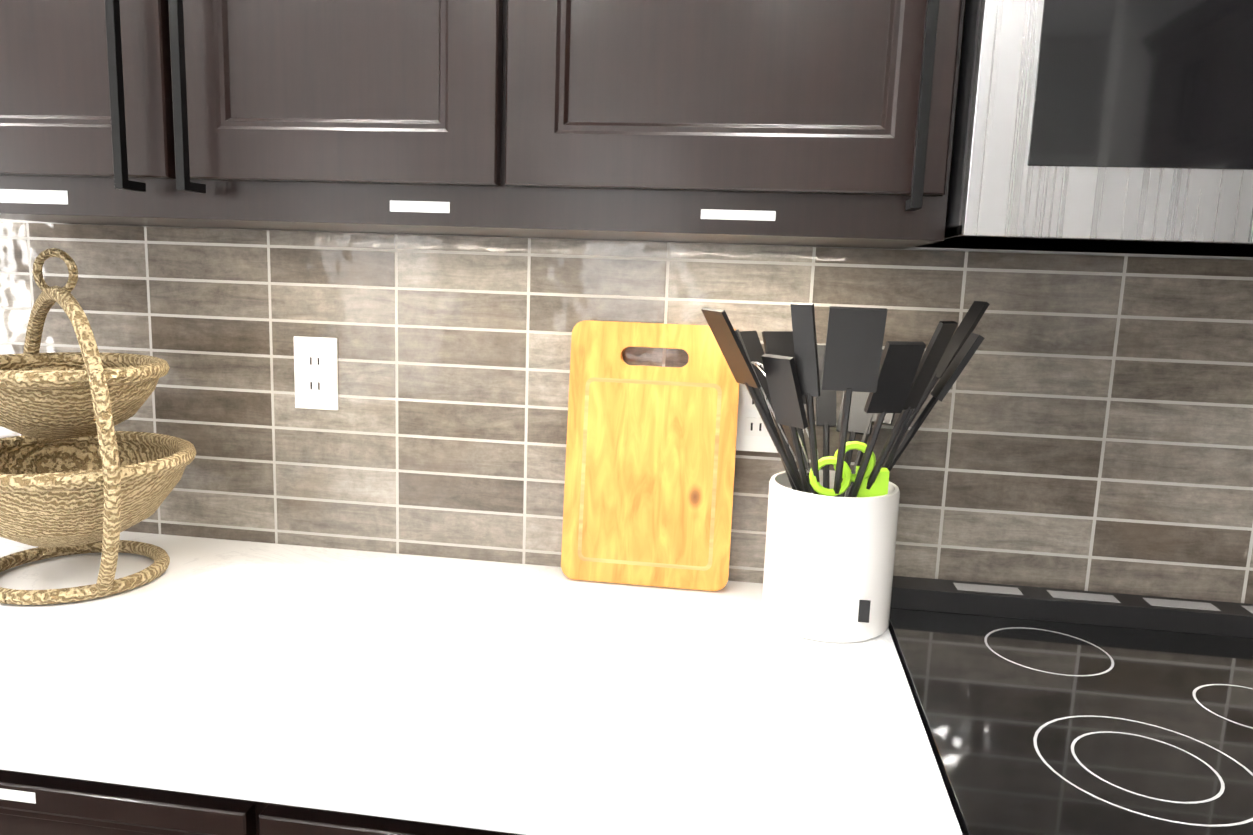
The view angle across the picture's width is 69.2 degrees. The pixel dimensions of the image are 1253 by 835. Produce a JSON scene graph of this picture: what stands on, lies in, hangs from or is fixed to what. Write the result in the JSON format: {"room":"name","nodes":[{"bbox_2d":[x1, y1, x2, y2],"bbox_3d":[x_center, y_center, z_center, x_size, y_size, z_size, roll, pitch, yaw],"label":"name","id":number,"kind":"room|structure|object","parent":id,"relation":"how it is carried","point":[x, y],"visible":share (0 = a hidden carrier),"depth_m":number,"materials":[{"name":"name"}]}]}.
{"room":"kitchen","nodes":[
{"label":"kitchen","id":0,"kind":"room"},
{"bbox_2d":[0,219,1252,259],"bbox_3d":[-1.045,-0.277,1.599,7.120,2.735,0.150,3,9,8],"label":"wall","id":1,"kind":"structure","parent":0,"point":[1006,251],"depth_m":1.30,"materials":[{"name":"grey paint"}]},
{"bbox_2d":[0,0,511,236],"bbox_3d":[-0.521,-0.739,1.203,0.835,0.948,0.328,3,9,8],"label":"upper cabinet","id":2,"kind":"object","parent":1,"relation":"attached to","point":[363,116],"depth_m":1.08,"materials":[{"name":"brown wood"}]},
{"bbox_2d":[0,222,1252,603],"bbox_3d":[-0.001,-0.009,1.403,4.670,0.517,0.008,3,9,8],"label":"wall tile","id":3,"kind":"structure","parent":1,"relation":"attached to","point":[1086,424],"depth_m":1.39,"materials":[{"name":"grey tile"}]},
{"bbox_2d":[294,336,337,409],"bbox_3d":[-0.500,-0.071,1.460,0.072,0.116,0.007,3,9,8],"label":"electrical outlet","id":4,"kind":"object","parent":3,"relation":"attached to","point":[316,370],"visible":1,"depth_m":1.46,"materials":[{"name":"white paint"}]},
{"bbox_2d":[736,383,777,452],"bbox_3d":[0.196,-0.006,1.366,0.072,0.116,0.007,3,9,8],"label":"electrical outlet","id":5,"kind":"object","parent":3,"relation":"attached to","point":[753,434],"visible":0.56,"depth_m":1.37,"materials":[{"name":"white paint"}]},
{"bbox_2d":[508,0,964,248],"bbox_3d":[0.141,-0.701,1.110,0.504,0.948,0.328,3,9,8],"label":"upper cabinet","id":6,"kind":"object","parent":1,"relation":"attached to","point":[826,123],"depth_m":1.01,"materials":[{"name":"brown wood"}]},
{"bbox_2d":[914,0,1252,256],"bbox_3d":[0.753,-0.420,0.998,0.759,0.466,0.449,3,9,8],"label":"microwave","id":7,"kind":"object","parent":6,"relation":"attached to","point":[1110,126],"visible":0.75,"depth_m":0.90,"materials":[{"name":"silver metal"}]},
{"bbox_3d":[-0.931,1.517,-0.735,8.200,0.060,5.225,3,9,8],"label":"floor","id":8,"kind":"structure","parent":0,"visible":0},
{"bbox_2d":[0,775,255,834],"bbox_3d":[-0.598,0.731,1.290,0.526,0.874,0.611,3,9,8],"label":"base cabinet","id":9,"kind":"object","parent":8,"relation":"on","point":[27,806],"depth_m":0.92,"materials":[{"name":"black wood"}]},
{"bbox_2d":[0,531,961,834],"bbox_3d":[-1.016,0.257,1.269,2.730,0.040,0.631,3,9,8],"label":"countertop","id":10,"kind":"structure","parent":9,"relation":"on","point":[477,697],"depth_m":1.00,"materials":[{"name":"white stone"}]},
{"bbox_2d":[0,248,195,604],"bbox_3d":[-0.801,-0.001,1.293,0.336,0.474,0.336,3,9,8],"label":"stand","id":11,"kind":"object","parent":10,"relation":"on","point":[79,474],"visible":1,"depth_m":1.23,"materials":[{"name":"beige wicker"}]},
{"bbox_2d":[561,320,739,590],"bbox_3d":[0.036,0.056,1.371,0.255,0.395,0.061,3,9,8],"label":"cutting board","id":12,"kind":"object","parent":10,"relation":"on","point":[649,473],"visible":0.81,"depth_m":1.36,"materials":[{"name":"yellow wood"}]},
{"bbox_2d":[701,301,989,642],"bbox_3d":[0.284,0.064,1.215,0.384,0.446,0.309,3,9,8],"label":"utensil crock","id":13,"kind":"object","parent":10,"relation":"on","point":[830,544],"visible":1,"depth_m":1.17,"materials":[{"name":"white ceramic"}]},
{"bbox_2d":[256,807,467,834],"bbox_3d":[-0.135,0.758,1.225,0.410,0.874,0.611,3,9,8],"label":"base cabinet","id":14,"kind":"object","parent":8,"relation":"on","point":[269,821],"depth_m":0.88,"materials":[{"name":"black wood"}]},
{"bbox_2d":[888,576,1252,834],"bbox_3d":[0.692,0.776,1.051,0.759,0.950,0.672,3,9,8],"label":"range","id":15,"kind":"object","parent":8,"relation":"on","point":[1047,711],"visible":0.96,"depth_m":1.02,"materials":[{"name":"black glass"}]}
]}

